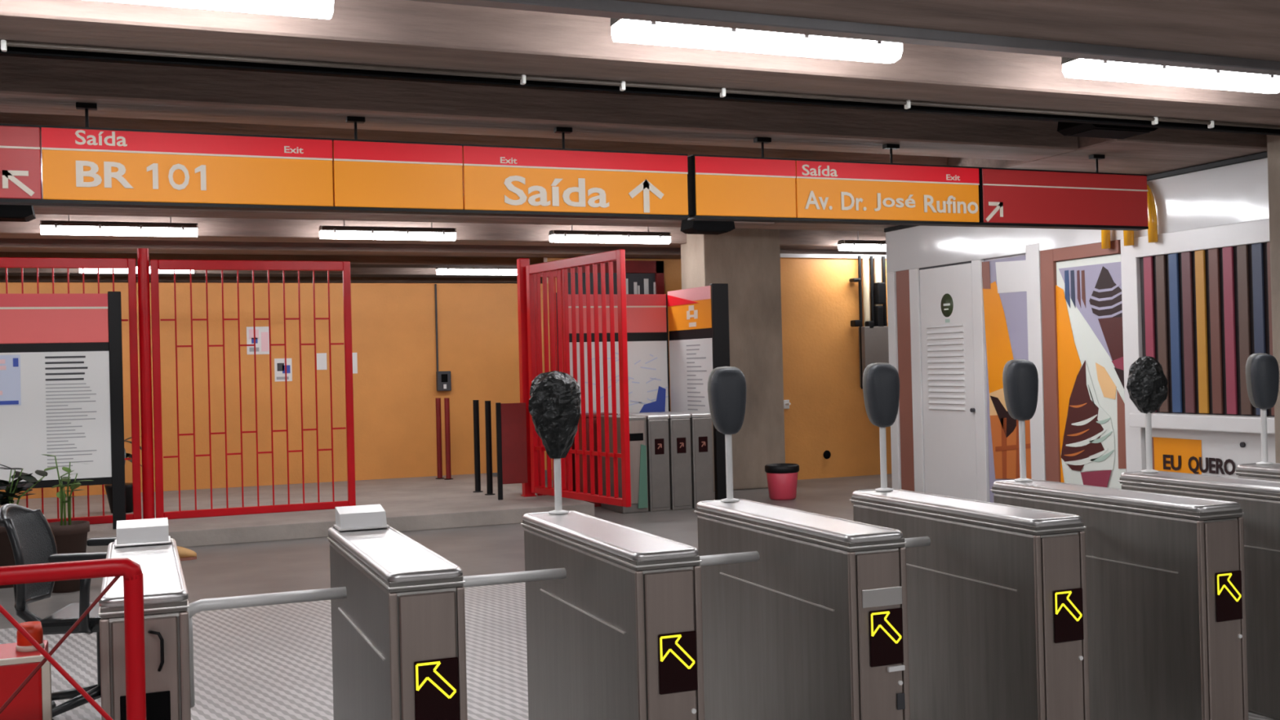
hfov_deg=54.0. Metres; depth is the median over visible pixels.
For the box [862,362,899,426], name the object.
hood
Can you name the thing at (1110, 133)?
grille
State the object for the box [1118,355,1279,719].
turnstile
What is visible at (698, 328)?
notice board
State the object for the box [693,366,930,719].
turnstile
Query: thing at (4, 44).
conduit
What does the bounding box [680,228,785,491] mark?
concrete pillar
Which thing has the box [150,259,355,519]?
gate
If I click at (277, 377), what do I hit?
print
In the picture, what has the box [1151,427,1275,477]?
sign
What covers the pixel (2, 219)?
grille
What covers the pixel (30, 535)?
office chair
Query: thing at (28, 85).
ceiling beam
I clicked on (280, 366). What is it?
print
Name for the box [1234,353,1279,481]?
turnstile
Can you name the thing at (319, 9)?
lamp
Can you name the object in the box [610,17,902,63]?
lamp
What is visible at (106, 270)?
lamp
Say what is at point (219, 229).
trim
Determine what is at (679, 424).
turnstile
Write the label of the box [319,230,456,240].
diffuser
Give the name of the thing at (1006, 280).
poster
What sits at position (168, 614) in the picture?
turnstile
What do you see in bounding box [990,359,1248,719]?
turnstile
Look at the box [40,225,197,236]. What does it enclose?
diffuser
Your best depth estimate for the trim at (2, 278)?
21.19 m
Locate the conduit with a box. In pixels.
[0,40,1279,128]
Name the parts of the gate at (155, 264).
rail, rail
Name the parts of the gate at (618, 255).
rail, rail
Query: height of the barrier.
1.070 m
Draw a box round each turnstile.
[97,517,346,719]
[326,504,566,719]
[520,370,759,719]
[618,413,670,511]
[641,412,692,510]
[662,411,713,508]
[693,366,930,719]
[849,362,1089,719]
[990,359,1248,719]
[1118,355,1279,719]
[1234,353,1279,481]
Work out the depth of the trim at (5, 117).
9.40 m
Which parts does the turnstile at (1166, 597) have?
lid, panel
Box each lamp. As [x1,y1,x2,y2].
[40,214,197,236]
[79,268,128,273]
[90,0,333,19]
[158,269,194,273]
[319,220,456,240]
[435,267,516,275]
[548,225,671,244]
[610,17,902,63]
[837,231,885,251]
[1061,57,1279,93]
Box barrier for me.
[495,402,527,500]
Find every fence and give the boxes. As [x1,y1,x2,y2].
[0,257,141,524]
[533,269,568,495]
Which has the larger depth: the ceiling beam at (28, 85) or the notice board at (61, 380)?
the notice board at (61, 380)
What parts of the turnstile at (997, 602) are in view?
lid, panel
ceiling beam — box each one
[0,55,1078,160]
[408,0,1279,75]
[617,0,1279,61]
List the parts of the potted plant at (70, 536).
pot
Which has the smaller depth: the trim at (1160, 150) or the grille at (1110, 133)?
the grille at (1110, 133)
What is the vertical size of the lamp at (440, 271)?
0.778 m
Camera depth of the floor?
7.99 m
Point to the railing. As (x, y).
(131, 571)
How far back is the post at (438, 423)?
16.71 m
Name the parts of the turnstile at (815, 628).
lid, panel, plate, arm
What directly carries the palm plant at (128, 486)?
on the platform
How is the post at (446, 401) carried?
on the platform
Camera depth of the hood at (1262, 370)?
6.43 m
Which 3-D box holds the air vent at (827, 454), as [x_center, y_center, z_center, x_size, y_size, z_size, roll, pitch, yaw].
[2.550,1.291,17.104,0.120,0.117,0.022,-1,0,-22]
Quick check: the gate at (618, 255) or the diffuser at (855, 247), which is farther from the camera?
the diffuser at (855, 247)
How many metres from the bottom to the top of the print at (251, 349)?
0.054 m
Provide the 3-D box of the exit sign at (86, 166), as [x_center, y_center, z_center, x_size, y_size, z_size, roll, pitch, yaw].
[-2.052,-1.192,7.563,5.080,0.578,0.148,-1,0,-22]
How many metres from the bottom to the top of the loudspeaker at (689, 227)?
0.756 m
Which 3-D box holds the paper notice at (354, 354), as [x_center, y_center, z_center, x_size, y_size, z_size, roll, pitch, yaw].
[-3.826,0.041,16.781,0.090,0.280,0.006,-1,0,-22]
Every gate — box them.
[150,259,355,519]
[525,248,631,506]
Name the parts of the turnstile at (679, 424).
lid, panel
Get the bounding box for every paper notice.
[246,326,269,354]
[274,358,292,381]
[316,353,327,369]
[352,352,357,373]
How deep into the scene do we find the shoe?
10.85 m
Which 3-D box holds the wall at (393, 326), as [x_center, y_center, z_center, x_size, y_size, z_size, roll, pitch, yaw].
[-5.632,-0.074,16.158,14.600,3.750,0.180,-1,0,-22]
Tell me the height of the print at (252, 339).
0.072 m
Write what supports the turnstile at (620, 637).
on the floor
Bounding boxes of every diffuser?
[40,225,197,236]
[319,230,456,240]
[549,234,671,244]
[838,244,885,251]
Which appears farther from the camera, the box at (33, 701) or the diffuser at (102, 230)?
the diffuser at (102, 230)
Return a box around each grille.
[0,217,26,222]
[687,231,727,234]
[1068,128,1149,138]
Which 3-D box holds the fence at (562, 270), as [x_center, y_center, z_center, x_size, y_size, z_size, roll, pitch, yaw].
[-1.007,0.244,14.270,0.400,2.570,0.060,-1,0,-22]
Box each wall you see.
[0,257,681,499]
[780,257,891,479]
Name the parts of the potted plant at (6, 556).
pot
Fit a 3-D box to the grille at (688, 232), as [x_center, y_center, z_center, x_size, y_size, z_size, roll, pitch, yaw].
[0.727,-1.365,13.460,0.360,0.006,0.260,-1,0,-22]
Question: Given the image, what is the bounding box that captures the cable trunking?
[0,45,1279,135]
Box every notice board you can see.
[0,291,125,528]
[554,283,733,500]
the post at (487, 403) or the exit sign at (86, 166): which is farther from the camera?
the post at (487, 403)
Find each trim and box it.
[0,111,947,165]
[0,213,885,249]
[0,238,886,258]
[0,251,543,268]
[0,267,516,277]
[0,275,542,283]
[33,195,774,228]
[755,128,1266,231]
[780,253,886,258]
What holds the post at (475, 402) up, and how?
on the platform
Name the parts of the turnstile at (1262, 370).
lid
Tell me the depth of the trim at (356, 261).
18.01 m
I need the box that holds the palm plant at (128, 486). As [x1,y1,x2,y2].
[104,435,142,513]
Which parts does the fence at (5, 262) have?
rail, rail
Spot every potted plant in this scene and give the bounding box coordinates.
[0,464,47,588]
[41,453,93,593]
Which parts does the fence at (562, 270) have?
rail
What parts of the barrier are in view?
leg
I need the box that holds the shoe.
[177,546,196,560]
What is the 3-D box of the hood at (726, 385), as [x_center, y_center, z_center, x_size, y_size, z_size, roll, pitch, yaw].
[0.378,0.172,5.338,0.172,0.290,0.122,-1,0,-22]
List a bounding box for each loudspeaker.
[0,204,35,222]
[680,218,735,234]
[1057,121,1157,138]
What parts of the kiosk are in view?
post, post, door, door knob, door post, post, cornice, post, window rail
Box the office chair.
[0,503,116,719]
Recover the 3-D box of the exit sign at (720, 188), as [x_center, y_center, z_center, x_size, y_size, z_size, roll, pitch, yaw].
[2.163,-1.285,9.257,3.963,0.578,0.148,-1,0,-22]
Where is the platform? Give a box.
[0,473,594,552]
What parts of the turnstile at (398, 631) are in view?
lid, panel, arm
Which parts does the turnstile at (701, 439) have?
lid, panel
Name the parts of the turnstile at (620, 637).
lid, panel, arm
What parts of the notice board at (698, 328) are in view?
frame post, panel, frame rail, frame post, wing frame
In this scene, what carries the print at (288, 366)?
attached to the paper notice at (279, 363)
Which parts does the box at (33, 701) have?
plastic cap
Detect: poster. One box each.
[0,355,21,405]
[982,255,1031,502]
[1040,240,1126,488]
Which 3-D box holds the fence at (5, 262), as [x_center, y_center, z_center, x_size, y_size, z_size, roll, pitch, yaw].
[-6.446,0.330,12.064,3.020,2.640,0.060,-1,0,-22]
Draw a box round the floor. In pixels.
[0,470,1276,719]
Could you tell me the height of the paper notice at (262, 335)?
0.360 m
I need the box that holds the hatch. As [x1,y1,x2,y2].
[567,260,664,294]
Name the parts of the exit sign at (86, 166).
panel, panel, frame rail, frame rail, panel, panel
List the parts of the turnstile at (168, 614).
lid, panel, handle, arm, arm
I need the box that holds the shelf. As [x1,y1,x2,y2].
[1128,412,1275,434]
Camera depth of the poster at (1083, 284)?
11.81 m
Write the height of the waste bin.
0.400 m
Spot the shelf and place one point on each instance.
(1206, 423)
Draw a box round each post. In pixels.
[137,248,155,519]
[435,398,444,479]
[444,398,453,479]
[472,400,483,492]
[484,400,495,495]
[516,257,536,497]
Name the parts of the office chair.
backrest, stem, seat, leg, leg, armrest, armrest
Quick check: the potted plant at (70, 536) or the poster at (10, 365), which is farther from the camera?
the poster at (10, 365)
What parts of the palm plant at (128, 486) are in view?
pot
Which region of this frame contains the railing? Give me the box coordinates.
[0,557,146,719]
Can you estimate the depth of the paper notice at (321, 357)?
16.62 m
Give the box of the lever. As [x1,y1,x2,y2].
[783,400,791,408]
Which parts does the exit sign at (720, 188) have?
frame post, panel, panel, frame rail, frame rail, frame post, panel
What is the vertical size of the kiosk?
3.145 m
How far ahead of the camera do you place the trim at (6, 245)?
16.11 m
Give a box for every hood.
[707,366,746,434]
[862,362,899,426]
[1002,359,1038,420]
[1245,353,1279,408]
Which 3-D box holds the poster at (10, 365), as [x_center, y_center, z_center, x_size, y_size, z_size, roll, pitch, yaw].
[-6.190,0.196,11.525,0.900,0.470,0.005,-1,0,-22]
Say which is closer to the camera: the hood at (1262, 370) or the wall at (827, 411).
the hood at (1262, 370)
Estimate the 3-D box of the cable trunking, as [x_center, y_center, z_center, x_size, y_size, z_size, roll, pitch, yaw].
[-1.311,-1.509,6.534,15.300,0.090,0.060,-1,0,-22]
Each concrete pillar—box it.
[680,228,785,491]
[1266,134,1279,463]
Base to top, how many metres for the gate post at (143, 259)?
2.740 m
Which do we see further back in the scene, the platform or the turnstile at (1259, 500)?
the platform
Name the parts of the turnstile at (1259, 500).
lid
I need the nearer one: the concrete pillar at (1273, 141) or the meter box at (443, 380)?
the concrete pillar at (1273, 141)
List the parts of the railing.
cross rod, cross rod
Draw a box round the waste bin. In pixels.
[764,463,799,500]
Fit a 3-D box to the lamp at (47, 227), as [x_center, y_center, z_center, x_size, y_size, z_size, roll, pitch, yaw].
[-5.521,-1.708,13.323,1.540,0.778,0.179,-1,0,-22]
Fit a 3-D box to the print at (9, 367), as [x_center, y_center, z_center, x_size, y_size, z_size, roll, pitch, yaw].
[-6.195,0.206,11.518,0.885,0.430,0.003,-1,0,-22]
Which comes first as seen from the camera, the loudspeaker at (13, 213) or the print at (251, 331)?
the loudspeaker at (13, 213)
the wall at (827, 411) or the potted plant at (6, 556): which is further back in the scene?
the wall at (827, 411)
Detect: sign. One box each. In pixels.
[0,102,688,220]
[687,137,1148,231]
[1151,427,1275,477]
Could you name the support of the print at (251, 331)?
on the paper notice at (262, 335)
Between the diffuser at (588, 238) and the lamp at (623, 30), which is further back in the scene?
the diffuser at (588, 238)
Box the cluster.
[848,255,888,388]
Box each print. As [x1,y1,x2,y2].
[0,358,18,404]
[248,329,258,339]
[248,347,258,351]
[251,337,257,343]
[261,332,268,351]
[276,363,284,371]
[276,376,288,379]
[282,364,290,373]
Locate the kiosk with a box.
[884,151,1275,502]
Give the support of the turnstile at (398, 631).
on the floor
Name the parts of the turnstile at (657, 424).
lid, panel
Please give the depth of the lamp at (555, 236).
15.32 m
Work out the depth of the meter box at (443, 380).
17.16 m
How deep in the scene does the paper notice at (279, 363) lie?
16.43 m
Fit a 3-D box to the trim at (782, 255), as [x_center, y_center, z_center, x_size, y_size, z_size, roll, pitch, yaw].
[3.181,-1.431,17.383,3.480,0.050,0.050,-1,0,-22]
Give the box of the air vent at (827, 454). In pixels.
[822,450,831,458]
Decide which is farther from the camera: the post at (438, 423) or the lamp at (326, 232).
the post at (438, 423)
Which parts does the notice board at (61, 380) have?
frame rail, frame rail, frame post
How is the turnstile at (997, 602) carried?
on the floor
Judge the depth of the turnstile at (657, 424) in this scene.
13.66 m
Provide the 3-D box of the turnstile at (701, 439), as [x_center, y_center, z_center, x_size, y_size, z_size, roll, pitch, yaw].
[0.533,1.120,14.278,0.250,1.045,0.920,-1,0,-22]
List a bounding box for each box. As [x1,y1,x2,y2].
[0,621,52,719]
[434,284,451,391]
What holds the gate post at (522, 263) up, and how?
on the platform
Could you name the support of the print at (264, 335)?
attached to the paper notice at (262, 335)

